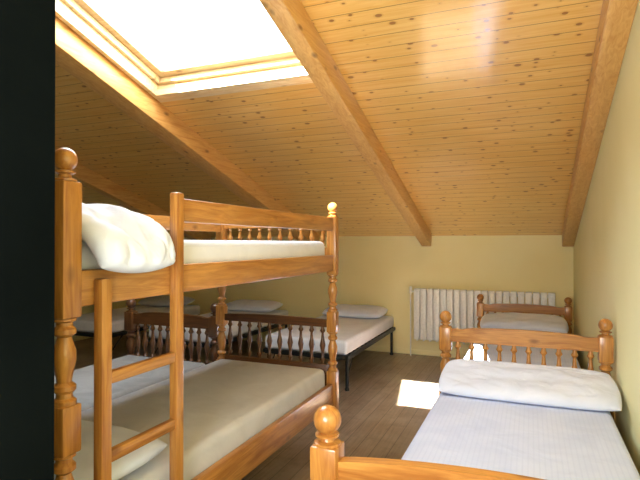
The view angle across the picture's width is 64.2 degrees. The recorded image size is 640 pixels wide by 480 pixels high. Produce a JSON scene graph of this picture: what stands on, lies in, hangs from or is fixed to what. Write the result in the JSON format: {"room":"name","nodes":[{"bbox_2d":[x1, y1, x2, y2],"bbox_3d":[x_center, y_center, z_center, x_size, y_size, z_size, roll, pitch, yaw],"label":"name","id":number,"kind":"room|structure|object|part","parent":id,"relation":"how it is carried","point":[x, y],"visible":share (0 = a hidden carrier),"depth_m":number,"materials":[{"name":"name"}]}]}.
{"room":"hostel dormitory","nodes":[
{"label":"hostel dormitory","id":0,"kind":"room"},
{"bbox_2d":[0,0,54,479],"bbox_3d":[-2.928,-0.211,1.938,5.110,3.245,0.150,0,0,22],"label":"wall partition","id":1,"kind":"structure","parent":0,"point":[27,27],"depth_m":0.98,"materials":[{"name":"black paint"}]},
{"bbox_2d":[54,300,126,344],"bbox_3d":[-4.488,-0.375,4.989,0.100,3.609,7.000,0,0,22],"label":"wall","id":2,"kind":"structure","parent":0,"point":[120,304],"depth_m":7.51,"materials":[{"name":"beige paint"}]},
{"bbox_2d":[54,331,463,479],"bbox_3d":[-1.460,1.462,3.730,6.650,0.080,7.200,0,0,22],"label":"floor","id":3,"kind":"structure","parent":0,"point":[389,398],"depth_m":4.51,"materials":[{"name":"brown wood"}]},
{"bbox_2d":[74,314,200,350],"bbox_3d":[-2.511,1.271,6.890,0.910,0.340,1.830,0,0,22],"label":"bed","id":4,"kind":"object","parent":3,"relation":"on","point":[121,333],"visible":0.11,"depth_m":6.04,"materials":[{"name":"metal"}]},
{"bbox_2d":[54,305,199,332],"bbox_3d":[-2.511,1.030,6.891,0.880,0.140,1.800,0,0,22],"label":"mattress","id":5,"kind":"object","parent":4,"relation":"on","point":[85,323],"visible":0.34,"depth_m":6.47,"materials":[{"name":"white fabric"}]},
{"bbox_2d":[138,295,194,306],"bbox_3d":[-2.260,0.895,7.502,0.780,0.132,0.400,0,0,22],"label":"pillow","id":6,"kind":"object","parent":5,"relation":"on","point":[162,301],"visible":0.67,"depth_m":7.39,"materials":[{"name":"white fabric"}]},
{"bbox_3d":[-2.511,1.121,6.891,0.910,0.040,1.830,0,0,22],"label":"frame","id":7,"kind":"part","parent":4,"relation":"part of","materials":[{"name":"metal"}]},
{"bbox_2d":[124,299,218,364],"bbox_3d":[-1.511,0.934,2.889,0.855,0.967,2.135,0,0,22],"label":"bed","id":8,"kind":"object","parent":3,"relation":"on","point":[133,319],"visible":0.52,"depth_m":3.85,"materials":[{"name":"brown wood"}]},
{"bbox_2d":[54,355,204,410],"bbox_3d":[-1.515,0.945,2.879,0.730,0.150,1.970,0,0,22],"label":"mattress","id":9,"kind":"object","parent":8,"relation":"on","point":[83,377],"visible":0.32,"depth_m":3.19,"materials":[{"name":"white fabric"}]},
{"bbox_3d":[-1.479,0.991,3.989,0.074,0.865,0.074,0,0,22],"label":"head post","id":10,"kind":"part","parent":8,"relation":"part of","materials":[{"name":"brown wood"}]},
{"bbox_3d":[-1.119,0.599,3.843,0.710,0.098,0.032,0,0,22],"label":"headboard rail","id":11,"kind":"part","parent":8,"relation":"part of","materials":[{"name":"brown wood"}]},
{"bbox_3d":[-0.758,0.989,3.692,0.074,0.865,0.074,0,0,22],"label":"head post","id":12,"kind":"part","parent":8,"relation":"part of","materials":[{"name":"brown wood"}]},
{"bbox_2d":[54,148,338,479],"bbox_3d":[-0.671,0.587,2.437,0.901,1.655,2.063,0,0,22],"label":"bunk bed","id":13,"kind":"object","parent":3,"relation":"on","point":[76,288],"visible":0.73,"depth_m":1.73,"materials":[{"name":"brown wood"}]},
{"bbox_3d":[-0.682,0.626,1.359,0.062,1.565,0.062,0,0,22],"label":"post","id":14,"kind":"part","parent":13,"relation":"part of","materials":[{"name":"brown wood"}]},
{"bbox_3d":[-1.059,-0.101,2.600,0.028,0.083,1.940,0,0,22],"label":"guard rail","id":15,"kind":"part","parent":13,"relation":"part of","materials":[{"name":"brown wood"}]},
{"bbox_2d":[81,359,324,479],"bbox_3d":[-0.680,0.885,2.438,0.775,0.185,1.900,0,0,22],"label":"mattress","id":16,"kind":"object","parent":13,"relation":"on","point":[226,403],"visible":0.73,"depth_m":2.44,"materials":[{"name":"beige fabric"}]},
{"bbox_2d":[54,420,167,479],"bbox_3d":[-0.899,0.720,1.751,0.640,0.132,0.420,0,0,22],"label":"pillow","id":17,"kind":"object","parent":16,"relation":"on","point":[84,458],"visible":0.3,"depth_m":1.66,"materials":[{"name":"white fabric"}]},
{"bbox_2d":[82,240,324,269],"bbox_3d":[-0.680,0.075,2.443,0.775,0.145,1.900,0,0,22],"label":"mattress","id":18,"kind":"object","parent":13,"relation":"on","point":[195,251],"visible":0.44,"depth_m":2.21,"materials":[{"name":"white fabric"}]},
{"bbox_2d":[82,203,175,272],"bbox_3d":[-0.752,-0.010,1.603,0.552,0.216,0.330,0,0,22],"label":"pillow","id":19,"kind":"object","parent":18,"relation":"on","point":[120,239],"visible":0.61,"depth_m":1.48,"materials":[{"name":"white fabric"}]},
{"bbox_3d":[-0.301,0.139,2.287,0.032,0.100,1.940,0,0,22],"label":"rail","id":20,"kind":"part","parent":13,"relation":"part of","materials":[{"name":"brown wood"}]},
{"bbox_3d":[-0.678,0.638,3.521,0.062,1.565,0.062,0,0,22],"label":"post","id":21,"kind":"part","parent":13,"relation":"part of","materials":[{"name":"brown wood"}]},
{"bbox_3d":[-0.299,-0.111,3.369,0.760,0.062,0.028,0,0,22],"label":"rail","id":22,"kind":"part","parent":13,"relation":"part of","materials":[{"name":"brown wood"}]},
{"bbox_3d":[-0.221,-0.102,2.483,0.028,0.083,1.518,0,0,22],"label":"guard rail","id":23,"kind":"part","parent":13,"relation":"part of","materials":[{"name":"brown wood"}]},
{"bbox_3d":[-0.301,0.954,2.282,0.032,0.130,1.940,0,0,22],"label":"rail","id":24,"kind":"part","parent":13,"relation":"part of","materials":[{"name":"brown wood"}]},
{"bbox_3d":[-0.299,0.522,3.365,0.760,0.055,0.028,0,0,22],"label":"rail","id":25,"kind":"part","parent":13,"relation":"part of","materials":[{"name":"brown wood"}]},
{"bbox_3d":[0.080,0.636,3.208,0.062,1.565,0.062,0,0,22],"label":"post","id":26,"kind":"part","parent":13,"relation":"part of","materials":[{"name":"brown wood"}]},
{"bbox_2d":[148,324,286,354],"bbox_3d":[-1.171,1.268,6.337,0.910,0.340,1.830,0,0,22],"label":"bed","id":27,"kind":"object","parent":3,"relation":"on","point":[264,329],"visible":0.18,"depth_m":5.80,"materials":[{"name":"metal"}]},
{"bbox_2d":[149,310,287,342],"bbox_3d":[-1.171,1.027,6.339,0.880,0.140,1.800,0,0,22],"label":"mattress","id":28,"kind":"object","parent":27,"relation":"on","point":[244,328],"visible":0.38,"depth_m":5.75,"materials":[{"name":"white fabric"}]},
{"bbox_2d":[226,299,282,311],"bbox_3d":[-0.919,0.892,6.950,0.780,0.132,0.400,0,0,22],"label":"pillow","id":29,"kind":"object","parent":28,"relation":"on","point":[246,305],"visible":0.93,"depth_m":6.81,"materials":[{"name":"white fabric"}]},
{"bbox_2d":[263,327,394,390],"bbox_3d":[0.189,1.264,5.777,0.910,0.340,1.830,0,0,22],"label":"bed","id":30,"kind":"object","parent":3,"relation":"on","point":[366,345],"visible":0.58,"depth_m":4.99,"materials":[{"name":"metal"}]},
{"bbox_3d":[0.189,1.114,5.778,0.910,0.040,1.830,0,0,22],"label":"frame","id":31,"kind":"part","parent":30,"relation":"part of","materials":[{"name":"metal"}]},
{"bbox_2d":[265,315,393,354],"bbox_3d":[0.189,1.023,5.779,0.880,0.140,1.800,0,0,22],"label":"mattress","id":32,"kind":"object","parent":30,"relation":"on","point":[353,333],"visible":0.75,"depth_m":5.22,"materials":[{"name":"white fabric"}]},
{"bbox_2d":[322,304,387,318],"bbox_3d":[0.440,0.889,6.390,0.780,0.132,0.400,0,0,22],"label":"pillow","id":33,"kind":"object","parent":32,"relation":"on","point":[345,310],"visible":0.82,"depth_m":6.24,"materials":[{"name":"white fabric"}]},
{"bbox_3d":[0.257,1.276,4.840,0.044,0.305,0.044,0,0,22],"label":"leg","id":34,"kind":"part","parent":30,"relation":"part of","materials":[{"name":"metal"}]},
{"bbox_3d":[0.897,1.286,6.394,0.044,0.305,0.044,0,0,22],"label":"leg","id":35,"kind":"part","parent":30,"relation":"part of","materials":[{"name":"metal"}]},
{"bbox_2d":[310,311,613,479],"bbox_3d":[0.828,0.929,2.141,0.975,0.967,2.135,0,0,22],"label":"bed","id":36,"kind":"object","parent":3,"relation":"on","point":[328,461],"visible":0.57,"depth_m":1.35,"materials":[{"name":"brown wood"}]},
{"bbox_3d":[0.020,0.976,1.360,0.074,0.865,0.074,0,0,22],"label":"foot post","id":37,"kind":"part","parent":36,"relation":"part of","materials":[{"name":"brown wood"}]},
{"bbox_3d":[0.436,0.612,1.190,0.830,0.121,0.036,0,0,22],"label":"footboard rail","id":38,"kind":"part","parent":36,"relation":"part of","materials":[{"name":"brown wood"}]},
{"bbox_3d":[0.805,0.987,3.264,0.074,0.865,0.074,0,0,22],"label":"head post","id":39,"kind":"part","parent":36,"relation":"part of","materials":[{"name":"brown wood"}]},
{"bbox_2d":[401,392,639,479],"bbox_3d":[0.825,0.933,2.131,0.855,0.165,1.970,0,0,22],"label":"mattress","id":40,"kind":"object","parent":36,"relation":"on","point":[536,441],"visible":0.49,"depth_m":2.16,"materials":[{"name":"white fabric"}]},
{"bbox_2d":[438,359,621,410],"bbox_3d":[1.138,0.790,2.836,0.920,0.126,0.440,0,0,22],"label":"pillow","id":41,"kind":"object","parent":40,"relation":"on","point":[554,386],"visible":1,"depth_m":2.75,"materials":[{"name":"white fabric"}]},
{"bbox_3d":[1.221,0.594,3.095,0.830,0.098,0.032,0,0,22],"label":"headboard rail","id":42,"kind":"part","parent":36,"relation":"part of","materials":[{"name":"brown wood"}]},
{"bbox_3d":[1.637,0.985,2.921,0.074,0.865,0.074,0,0,22],"label":"head post","id":43,"kind":"part","parent":36,"relation":"part of","materials":[{"name":"brown wood"}]},
{"bbox_2d":[477,294,571,333],"bbox_3d":[1.855,1.014,4.692,0.965,0.827,1.974,0,0,22],"label":"bed","id":44,"kind":"object","parent":3,"relation":"on","point":[566,310],"visible":0.24,"depth_m":5.54,"materials":[{"name":"brown wood"}]},
{"bbox_3d":[1.806,1.072,5.739,0.074,0.725,0.074,0,0,22],"label":"head post","id":45,"kind":"part","parent":44,"relation":"part of","materials":[{"name":"brown wood"}]},
{"bbox_2d":[464,343,580,368],"bbox_3d":[1.851,1.053,4.682,0.845,0.235,1.820,0,0,22],"label":"mattress","id":46,"kind":"object","parent":44,"relation":"on","point":[492,354],"visible":0.1,"depth_m":4.12,"materials":[{"name":"white fabric"}]},
{"bbox_2d":[480,312,568,332],"bbox_3d":[2.088,0.852,5.245,0.840,0.170,0.420,0,0,22],"label":"pillow","id":47,"kind":"object","parent":46,"relation":"on","point":[510,320],"visible":0.81,"depth_m":5.14,"materials":[{"name":"white fabric"}]},
{"bbox_3d":[2.217,0.749,5.572,0.820,0.098,0.032,0,0,22],"label":"headboard rail","id":48,"kind":"part","parent":44,"relation":"part of","materials":[{"name":"brown wood"}]},
{"bbox_3d":[2.628,1.070,5.400,0.074,0.725,0.074,0,0,22],"label":"head post","id":49,"kind":"part","parent":44,"relation":"part of","materials":[{"name":"brown wood"}]},
{"bbox_2d":[55,0,602,236],"bbox_3d":[-1.458,-1.152,3.752,6.650,2.229,7.214,0,0,22],"label":"ceiling","id":50,"kind":"structure","parent":0,"point":[476,107],"depth_m":3.95,"materials":[{"name":"brown wood"}]},
{"bbox_2d":[55,150,211,239],"bbox_3d":[-2.713,-0.842,4.969,0.120,1.821,5.575,0,0,22],"label":"ceiling beam","id":51,"kind":"structure","parent":50,"relation":"attached to","point":[87,177],"depth_m":5.86,"materials":[{"name":"brown wood"}]},
{"bbox_2d":[55,0,312,101],"bbox_3d":[-0.904,-1.427,2.861,1.355,0.751,1.694,0,0,22],"label":"window","id":52,"kind":"structure","parent":50,"relation":"attached to","point":[274,65],"depth_m":3.49,"materials":[{"name":"brown wood"}]},
{"bbox_3d":[-0.598,-1.061,3.600,1.351,0.029,0.057,0,0,22],"label":"casing","id":53,"kind":"part","parent":52,"relation":"part of","materials":[{"name":"brown wood"}]},
{"bbox_2d":[55,16,319,240],"bbox_3d":[-1.147,-0.841,4.321,0.180,1.830,5.578,0,0,22],"label":"ceiling beam","id":54,"kind":"structure","parent":50,"relation":"attached to","point":[74,54],"depth_m":3.85,"materials":[{"name":"brown wood"}]},
{"bbox_2d":[259,0,431,245],"bbox_3d":[0.006,-1.057,3.119,0.120,2.230,6.925,0,0,22],"label":"ceiling beam","id":55,"kind":"structure","parent":50,"relation":"attached to","point":[290,17],"depth_m":3.33,"materials":[{"name":"brown wood"}]},
{"bbox_2d":[562,0,638,246],"bbox_3d":[1.456,-1.061,2.521,0.120,2.230,6.925,0,0,22],"label":"ceiling beam","id":56,"kind":"structure","parent":50,"relation":"attached to","point":[616,16],"depth_m":2.99,"materials":[{"name":"brown wood"}]},
{"bbox_2d":[134,235,573,353],"bbox_3d":[-0.108,0.697,7.017,6.650,1.490,0.100,0,0,22],"label":"wall","id":57,"kind":"structure","parent":0,"point":[373,270],"depth_m":6.45,"materials":[{"name":"beige paint"}]},
{"bbox_2d":[141,329,465,357],"bbox_3d":[-0.136,1.411,6.963,6.436,0.060,0.014,0,0,22],"label":"baseboard","id":58,"kind":"structure","parent":57,"relation":"attached to","point":[371,348],"depth_m":6.45,"materials":[{"name":"beige paint"}]},
{"bbox_2d":[409,286,555,355],"bbox_3d":[1.882,1.006,6.048,1.653,0.860,0.142,0,0,22],"label":"radiator","id":59,"kind":"object","parent":57,"relation":"attached to","point":[428,303],"visible":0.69,"depth_m":6.09,"materials":[{"name":"white metal"}]},
{"bbox_2d":[573,0,639,474],"bbox_3d":[1.567,-0.390,2.493,0.100,3.609,7.000,0,0,22],"label":"wall","id":60,"kind":"structure","parent":0,"point":[606,248],"depth_m":2.73,"materials":[{"name":"beige paint"}]}
]}

